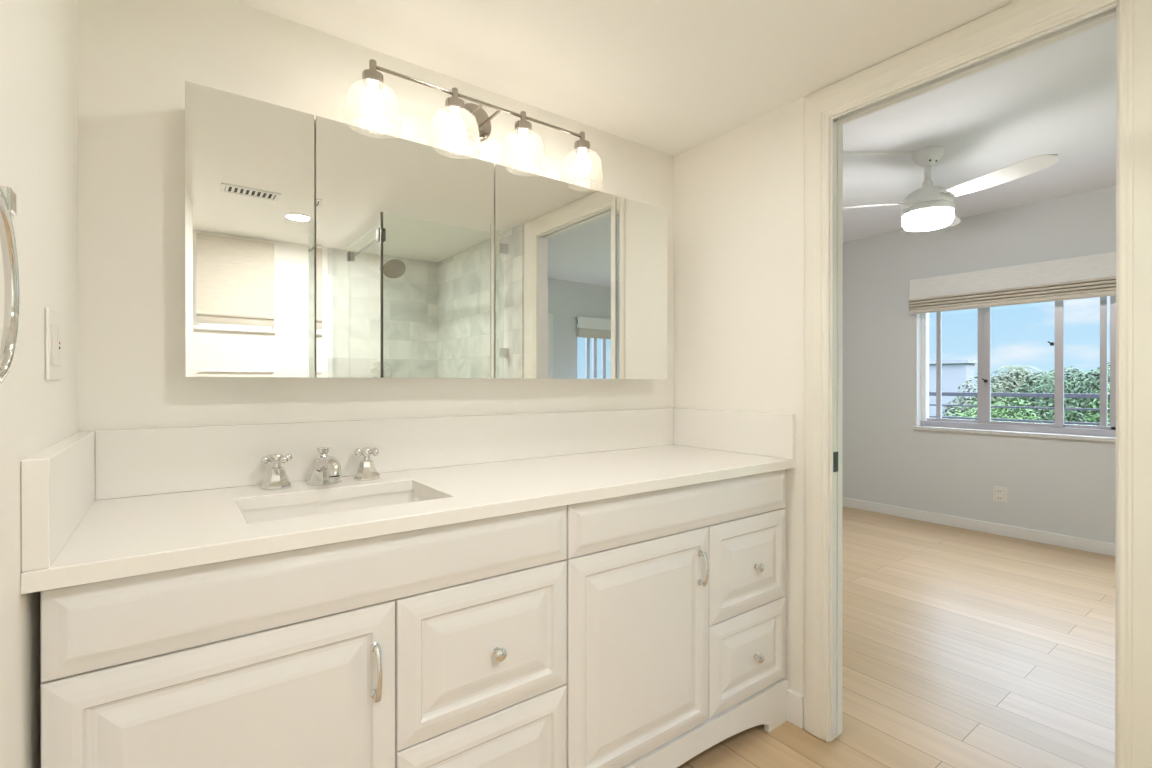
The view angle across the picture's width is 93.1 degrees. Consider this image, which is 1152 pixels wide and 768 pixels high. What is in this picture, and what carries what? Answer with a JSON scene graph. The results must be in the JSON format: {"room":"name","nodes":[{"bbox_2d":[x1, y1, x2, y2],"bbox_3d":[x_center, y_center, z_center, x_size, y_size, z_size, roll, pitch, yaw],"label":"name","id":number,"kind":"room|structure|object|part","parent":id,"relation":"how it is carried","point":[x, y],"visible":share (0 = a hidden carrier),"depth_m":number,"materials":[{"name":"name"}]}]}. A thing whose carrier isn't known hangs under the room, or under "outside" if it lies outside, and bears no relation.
{"room":"bathroom","nodes":[
{"label":"bathroom","id":0,"kind":"room"},
{"bbox_2d":[0,0,77,767],"bbox_3d":[-0.294,0.101,0.011,0.120,2.139,3.090,0,0,-36],"label":"wall","id":1,"kind":"structure","parent":0,"point":[39,38],"depth_m":0.82,"materials":[{"name":"white paint"}]},
{"bbox_2d":[0,185,19,384],"bbox_3d":[-0.515,-0.094,0.454,0.049,0.197,0.184,0,0,-36],"label":"towel ring","id":2,"kind":"object","parent":1,"relation":"attached to","point":[7,195],"visible":1,"depth_m":0.52,"materials":[{"name":"silver metal"}]},
{"bbox_2d":[45,307,60,379],"bbox_3d":[-0.903,-0.067,0.945,0.008,0.120,0.120,0,0,-36],"label":"wall outlet","id":3,"kind":"object","parent":1,"relation":"attached to","point":[52,318],"visible":1,"depth_m":0.91,"materials":[{"name":"white plastic"}]},
{"bbox_2d":[78,0,673,430],"bbox_3d":[-0.373,0.097,1.810,1.890,2.139,0.100,0,0,-36],"label":"wall","id":4,"kind":"structure","parent":0,"point":[136,58],"depth_m":1.35,"materials":[{"name":"white paint"}]},
{"bbox_2d":[95,408,672,499],"bbox_3d":[-0.334,0.180,1.764,1.839,0.155,0.019,0,0,-36],"label":"backsplash","id":5,"kind":"structure","parent":4,"relation":"attached to","point":[146,461],"depth_m":1.53,"materials":[{"name":"white stone"}]},
{"bbox_2d":[185,81,666,378],"bbox_3d":[-0.298,-0.344,1.712,1.512,0.654,0.144,0,0,-36],"label":"medicine cabinet","id":6,"kind":"object","parent":4,"relation":"attached to","point":[319,247],"visible":1,"depth_m":1.48,"materials":[{"name":"silver mirror"}]},
{"bbox_3d":[-0.760,-0.343,1.285,0.262,0.654,0.005,0,0,-36],"label":"mirror door","id":7,"kind":"part","parent":6,"relation":"part of","materials":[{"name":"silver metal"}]},
{"bbox_3d":[-0.451,-0.344,1.513,0.497,0.654,0.005,0,0,-36],"label":"mirror door","id":8,"kind":"part","parent":6,"relation":"part of","materials":[{"name":"silver metal"}]},
{"bbox_3d":[-0.054,-0.345,1.806,0.480,0.654,0.005,0,0,-36],"label":"mirror door","id":9,"kind":"part","parent":6,"relation":"part of","materials":[{"name":"silver metal"}]},
{"bbox_3d":[0.247,-0.345,2.028,0.259,0.654,0.005,0,0,-36],"label":"mirror door","id":10,"kind":"part","parent":6,"relation":"part of","materials":[{"name":"silver metal"}]},
{"bbox_2d":[343,59,603,186],"bbox_3d":[-0.277,-0.793,1.689,0.850,0.230,0.204,0,0,-36],"label":"vanity light","id":11,"kind":"object","parent":4,"relation":"attached to","point":[470,120],"visible":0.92,"depth_m":1.68,"materials":[{"name":"white glass"}]},
{"bbox_2d":[343,59,401,134],"bbox_3d":[-0.543,-0.771,1.459,0.148,0.187,0.148,0,0,-36],"label":"shade","id":12,"kind":"object","parent":11,"relation":"attached to","point":[372,102],"depth_m":1.44,"materials":[{"name":"white glass"}]},
{"bbox_2d":[429,88,479,154],"bbox_3d":[-0.355,-0.771,1.598,0.148,0.187,0.148,0,0,-36],"label":"shade","id":13,"kind":"object","parent":11,"relation":"attached to","point":[454,125],"depth_m":1.58,"materials":[{"name":"white glass"}]},
{"bbox_3d":[-0.316,-0.850,1.698,0.010,0.010,0.116,0,0,-36],"label":"arm","id":14,"kind":"part","parent":11,"relation":"part of","materials":[{"name":"silver metal"}]},
{"bbox_3d":[-0.266,-0.850,1.735,0.010,0.010,0.116,0,0,-36],"label":"arm","id":15,"kind":"part","parent":11,"relation":"part of","materials":[{"name":"silver metal"}]},
{"bbox_2d":[500,111,546,171],"bbox_3d":[-0.168,-0.772,1.736,0.148,0.187,0.148,0,0,-36],"label":"shade","id":16,"kind":"object","parent":11,"relation":"attached to","point":[523,128],"depth_m":1.72,"materials":[{"name":"white glass"}]},
{"bbox_2d":[561,131,603,186],"bbox_3d":[0.021,-0.772,1.876,0.148,0.187,0.148,0,0,-36],"label":"shade","id":17,"kind":"object","parent":11,"relation":"attached to","point":[582,166],"depth_m":1.86,"materials":[{"name":"white glass"}]},
{"bbox_2d":[234,0,1016,155],"bbox_3d":[0.466,-1.020,0.569,2.010,0.100,3.090,0,0,-36],"label":"ceiling","id":18,"kind":"structure","parent":0,"point":[671,77],"depth_m":1.56,"materials":[{"name":"white paint"}]},
{"bbox_2d":[674,1,1014,741],"bbox_3d":[1.294,-0.082,1.181,0.046,2.500,3.090,0,0,-36],"label":"wall","id":19,"kind":"structure","parent":0,"point":[739,192],"depth_m":2.02,"materials":[{"name":"white paint"}]},
{"bbox_2d":[787,688,803,727],"bbox_3d":[0.747,1.112,1.876,0.013,0.108,0.074,0,0,-36],"label":"baseboard","id":20,"kind":"structure","parent":19,"relation":"attached to","point":[795,701],"depth_m":1.86,"materials":[{"name":"white wood"}]},
{"bbox_2d":[833,122,837,734],"bbox_3d":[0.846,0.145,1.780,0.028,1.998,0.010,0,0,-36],"label":"door","id":21,"kind":"structure","parent":19,"relation":"in","point":[835,453],"depth_m":1.78,"materials":[{"name":"white wood"}]},
{"bbox_3d":[0.847,0.254,1.779,0.028,0.065,0.006,0,0,-36],"label":"edge pull","id":22,"kind":"part","parent":21,"relation":"part of","materials":[{"name":"black metal"}]},
{"bbox_2d":[804,0,1151,767],"bbox_3d":[1.022,0.097,1.498,0.017,2.132,0.856,0,0,-36],"label":"trim","id":23,"kind":"structure","parent":19,"relation":"attached to","point":[1019,20],"depth_m":1.33,"materials":[{"name":"white wood"}]},
{"bbox_2d":[677,506,1114,767],"bbox_3d":[1.882,1.227,1.612,5.520,0.120,6.240,0,0,-36],"label":"floor","id":24,"kind":"structure","parent":0,"point":[962,648],"depth_m":2.29,"materials":[{"name":"brown wood"}]},
{"bbox_2d":[40,505,566,767],"bbox_3d":[-0.544,0.728,1.262,0.935,0.879,0.578,0,0,-36],"label":"vanity cabinet","id":25,"kind":"object","parent":24,"relation":"on","point":[444,646],"visible":0.96,"depth_m":1.01,"materials":[{"name":"white wood"}]},
{"bbox_3d":[-0.567,0.728,0.940,0.511,0.586,0.022,0,0,-36],"label":"door","id":26,"kind":"part","parent":25,"relation":"part of","materials":[{"name":"white wood"}]},
{"bbox_3d":[-0.398,0.364,1.063,0.932,0.134,0.024,0,0,-36],"label":"drawer","id":27,"kind":"part","parent":25,"relation":"part of","materials":[{"name":"white wood"}]},
{"bbox_3d":[-0.380,0.555,1.044,0.018,0.108,0.033,0,0,-36],"label":"pull handle","id":28,"kind":"part","parent":25,"relation":"part of","materials":[{"name":"silver metal"}]},
{"bbox_2d":[21,408,795,593],"bbox_3d":[-0.174,0.196,1.541,1.889,0.184,0.569,0,0,-36],"label":"countertop","id":29,"kind":"structure","parent":25,"relation":"on","point":[98,505],"depth_m":1.34,"materials":[{"name":"white stone"}]},
{"bbox_2d":[261,447,379,490],"bbox_3d":[-0.632,0.212,1.387,0.290,0.094,0.170,0,0,-36],"label":"faucet","id":30,"kind":"object","parent":29,"relation":"on","point":[326,470],"visible":1,"depth_m":1.38,"materials":[{"name":"silver metal"}]},
{"bbox_3d":[-0.746,0.233,1.359,0.067,0.051,0.067,0,0,-21],"label":"handle","id":31,"kind":"part","parent":30,"relation":"part of","materials":[{"name":"silver metal"}]},
{"bbox_3d":[-0.660,0.181,1.427,0.032,0.032,0.030,0,0,-36],"label":"lift knob","id":32,"kind":"part","parent":30,"relation":"part of","materials":[{"name":"silver metal"}]},
{"bbox_3d":[-0.631,0.220,1.388,0.080,0.078,0.170,0,0,-36],"label":"spout","id":33,"kind":"part","parent":30,"relation":"part of","materials":[{"name":"silver metal"}]},
{"bbox_3d":[-0.571,0.233,1.488,0.067,0.051,0.067,0,0,-21],"label":"handle","id":34,"kind":"part","parent":30,"relation":"part of","materials":[{"name":"silver metal"}]},
{"bbox_2d":[241,491,431,523],"bbox_3d":[-0.526,0.362,1.244,0.448,0.145,0.314,0,0,-36],"label":"sink","id":35,"kind":"object","parent":29,"relation":"in","point":[347,504],"visible":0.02,"depth_m":1.35,"materials":[{"name":"white ceramic"}]},
{"bbox_3d":[-0.191,0.880,1.218,0.418,0.279,0.022,0,0,-36],"label":"drawer","id":36,"kind":"part","parent":25,"relation":"part of","materials":[{"name":"white wood"}]},
{"bbox_3d":[-0.191,0.586,1.217,0.418,0.303,0.022,0,0,-36],"label":"drawer","id":37,"kind":"part","parent":25,"relation":"part of","materials":[{"name":"white wood"}]},
{"bbox_3d":[-0.169,0.594,1.201,0.029,0.029,0.031,0,0,-36],"label":"knob","id":38,"kind":"part","parent":25,"relation":"part of","materials":[{"name":"silver metal"}]},
{"bbox_2d":[565,469,787,767],"bbox_3d":[0.208,0.727,1.817,0.931,0.879,0.578,0,0,-36],"label":"vanity cabinet","id":39,"kind":"object","parent":24,"relation":"on","point":[676,599],"visible":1,"depth_m":1.56,"materials":[{"name":"white wood"}]},
{"bbox_3d":[0.191,0.726,1.499,0.523,0.586,0.022,0,0,-36],"label":"door","id":40,"kind":"part","parent":39,"relation":"part of","materials":[{"name":"white wood"}]},
{"bbox_3d":[0.354,0.363,1.617,0.928,0.134,0.024,0,0,-36],"label":"drawer","id":41,"kind":"part","parent":39,"relation":"part of","materials":[{"name":"white wood"}]},
{"bbox_3d":[0.377,0.544,1.602,0.018,0.104,0.033,0,0,-36],"label":"pull handle","id":42,"kind":"part","parent":39,"relation":"part of","materials":[{"name":"silver metal"}]},
{"bbox_3d":[0.565,0.584,1.775,0.402,0.303,0.022,0,0,-36],"label":"drawer","id":43,"kind":"part","parent":39,"relation":"part of","materials":[{"name":"white wood"}]},
{"bbox_3d":[0.565,0.879,1.776,0.402,0.279,0.022,0,0,-36],"label":"drawer","id":44,"kind":"part","parent":39,"relation":"part of","materials":[{"name":"white wood"}]},
{"bbox_3d":[0.594,0.885,1.764,0.029,0.029,0.031,0,0,-36],"label":"knob","id":45,"kind":"part","parent":39,"relation":"part of","materials":[{"name":"silver metal"}]},
{"bbox_3d":[0.594,0.593,1.763,0.029,0.029,0.031,0,0,-36],"label":"knob","id":46,"kind":"part","parent":39,"relation":"part of","materials":[{"name":"silver metal"}]},
{"bbox_2d":[842,186,1115,543],"bbox_3d":[4.107,-0.087,3.175,0.160,2.500,6.120,0,0,-36],"label":"wall","id":47,"kind":"structure","parent":0,"point":[1067,487],"depth_m":4.43,"materials":[{"name":"white paint"}]},
{"bbox_2d":[993,486,1006,502],"bbox_3d":[3.256,0.849,4.186,0.011,0.120,0.086,0,0,-36],"label":"wall outlet","id":48,"kind":"object","parent":47,"relation":"attached to","point":[999,493],"visible":1,"depth_m":4.18,"materials":[{"name":"white plastic"}]},
{"bbox_2d":[908,252,1115,313],"bbox_3d":[3.446,-0.738,3.857,0.086,0.289,1.985,0,0,-36],"label":"roman shade","id":49,"kind":"object","parent":47,"relation":"attached to","point":[1090,276],"visible":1,"depth_m":4.04,"materials":[{"name":"white fabric"}]},
{"bbox_2d":[913,295,1115,441],"bbox_3d":[3.526,-0.223,3.935,0.172,1.230,1.934,0,0,-36],"label":"window","id":50,"kind":"structure","parent":47,"relation":"in","point":[983,424],"depth_m":4.17,"materials":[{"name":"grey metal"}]},
{"bbox_3d":[3.152,0.304,4.537,0.016,0.023,0.415,0,0,-36],"label":"sash rail","id":51,"kind":"part","parent":50,"relation":"part of","materials":[{"name":"grey metal"}]},
{"bbox_3d":[3.498,0.377,3.916,0.102,0.030,1.934,0,0,-36],"label":"sill","id":52,"kind":"part","parent":50,"relation":"part of","materials":[{"name":"white paint"}]},
{"bbox_3d":[3.406,0.305,4.163,0.016,0.023,0.486,0,0,-36],"label":"sash rail","id":53,"kind":"part","parent":50,"relation":"part of","materials":[{"name":"grey metal"}]},
{"bbox_3d":[3.625,0.305,3.896,0.016,0.023,0.290,0,0,-36],"label":"sash rail","id":54,"kind":"part","parent":50,"relation":"part of","materials":[{"name":"grey metal"}]},
{"bbox_2d":[842,497,1115,556],"bbox_3d":[4.001,1.120,3.174,0.014,0.086,6.000,0,0,-36],"label":"baseboard","id":55,"kind":"structure","parent":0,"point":[1100,547],"depth_m":4.23,"materials":[{"name":"white wood"}]},
{"bbox_2d":[843,19,1116,242],"bbox_3d":[2.691,-1.394,2.202,3.510,0.120,6.240,0,0,-36],"label":"ceiling","id":56,"kind":"structure","parent":0,"point":[1059,97],"depth_m":2.91,"materials":[{"name":"white paint"}]},
{"bbox_2d":[843,151,914,154],"bbox_3d":[1.070,-1.328,3.139,1.750,0.016,0.020,0,0,0],"label":"cable raceway","id":57,"kind":"object","parent":56,"relation":"attached to","point":[844,152],"visible":0.35,"depth_m":3.13,"materials":[{"name":"white plastic"}]},
{"bbox_2d":[843,146,1058,230],"bbox_3d":[2.144,-1.117,3.169,1.110,0.438,1.162,0,0,-36],"label":"ceiling fan","id":58,"kind":"object","parent":56,"relation":"hanging from","point":[929,207],"visible":0.96,"depth_m":3.03,"materials":[{"name":"white plastic"}]},
{"bbox_3d":[1.643,-1.048,3.225,0.571,0.031,0.135,0,0,17],"label":"blade","id":59,"kind":"part","parent":58,"relation":"part of","materials":[{"name":"white plastic"}]},
{"bbox_3d":[2.288,-1.048,3.429,0.571,0.031,0.135,0,0,-43],"label":"blade","id":60,"kind":"part","parent":58,"relation":"part of","materials":[{"name":"white plastic"}]},
{"bbox_3d":[2.142,-1.047,2.768,0.135,0.031,0.571,0,0,-13],"label":"blade","id":61,"kind":"part","parent":58,"relation":"part of","materials":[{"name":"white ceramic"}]},
{"bbox_3d":[3.802,1.435,4.830,1.310,0.150,8.800,0,0,-36],"label":"balcony slab","id":62,"kind":"object","parent":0,"visible":0},
{"bbox_2d":[929,392,1109,425],"bbox_3d":[4.208,0.722,5.128,0.060,1.275,8.000,0,0,-36],"label":"balcony railing","id":63,"kind":"object","parent":62,"relation":"on","point":[1039,395],"visible":0.15,"depth_m":5.10,"materials":[{"name":"grey metal"}]},
{"bbox_3d":[4.208,0.104,5.127,0.060,0.040,8.000,0,0,-36],"label":"rail","id":64,"kind":"part","parent":63,"relation":"part of","materials":[{"name":"grey metal"}]},
{"label":"outside","id":65,"kind":"structure","parent":0,"visible":0},
{"bbox_3d":[57.601,7.172,44.515,134.120,0.200,180.000,0,0,-36],"label":"ground","id":66,"kind":"structure","parent":65,"visible":0},
{"bbox_2d":[929,360,977,418],"bbox_3d":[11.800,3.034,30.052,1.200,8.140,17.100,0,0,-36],"label":"building","id":67,"kind":"structure","parent":66,"relation":"on","point":[955,373],"depth_m":23.44,"materials":[{"name":"grey paint"}]},
{"bbox_2d":[944,407,993,427],"bbox_3d":[8.374,3.800,11.688,1.862,6.704,1.947,0,0,-36],"label":"tree","id":68,"kind":"object","parent":66,"relation":"on","point":[963,414],"visible":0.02,"depth_m":11.58,"materials":[{"name":"green plant"}]},
{"bbox_2d":[942,373,1015,421],"bbox_3d":[13.734,3.383,18.366,2.605,7.509,2.161,0,0,-36],"label":"tree","id":69,"kind":"object","parent":66,"relation":"on","point":[963,398],"visible":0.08,"depth_m":18.21,"materials":[{"name":"green plant"}]},
{"bbox_2d":[965,390,1042,422],"bbox_3d":[11.413,3.641,14.392,1.770,7.009,1.944,0,0,24],"label":"tree","id":70,"kind":"object","parent":66,"relation":"on","point":[1001,411],"visible":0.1,"depth_m":14.49,"materials":[{"name":"green plant"}]},
{"bbox_2d":[991,365,1043,385],"bbox_3d":[27.183,2.969,33.632,2.839,8.274,2.861,0,0,-36],"label":"tree","id":71,"kind":"object","parent":66,"relation":"on","point":[1012,368],"visible":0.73,"depth_m":33.34,"materials":[{"name":"green plant"}]},
{"bbox_2d":[975,369,1068,405],"bbox_3d":[23.424,3.155,28.583,4.264,7.919,3.490,0,0,-1],"label":"tree","id":72,"kind":"object","parent":66,"relation":"on","point":[1015,379],"visible":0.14,"depth_m":28.31,"materials":[{"name":"green plant"}]},
{"bbox_2d":[1010,370,1087,424],"bbox_3d":[16.865,3.320,19.655,2.996,7.630,2.364,0,0,-36],"label":"tree","id":73,"kind":"object","parent":66,"relation":"on","point":[1045,414],"visible":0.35,"depth_m":19.26,"materials":[{"name":"green plant"}]},
{"bbox_2d":[1040,366,1092,392],"bbox_3d":[22.633,3.152,24.911,2.975,7.942,3.065,0,0,-36],"label":"tree","id":74,"kind":"object","parent":66,"relation":"on","point":[1071,378],"visible":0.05,"depth_m":24.75,"materials":[{"name":"green plant"}]},
{"bbox_2d":[1070,363,1109,425],"bbox_3d":[21.105,3.039,21.474,3.294,8.183,2.826,0,0,-36],"label":"tree","id":75,"kind":"object","parent":66,"relation":"on","point":[1091,383],"visible":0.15,"depth_m":21.33,"materials":[{"name":"green plant"}]},
{"bbox_2d":[1084,384,1109,425],"bbox_3d":[13.150,3.512,12.971,2.005,7.275,1.585,0,0,-36],"label":"tree","id":76,"kind":"object","parent":66,"relation":"on","point":[1092,417],"visible":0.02,"depth_m":13.33,"materials":[{"name":"green plant"}]}
]}

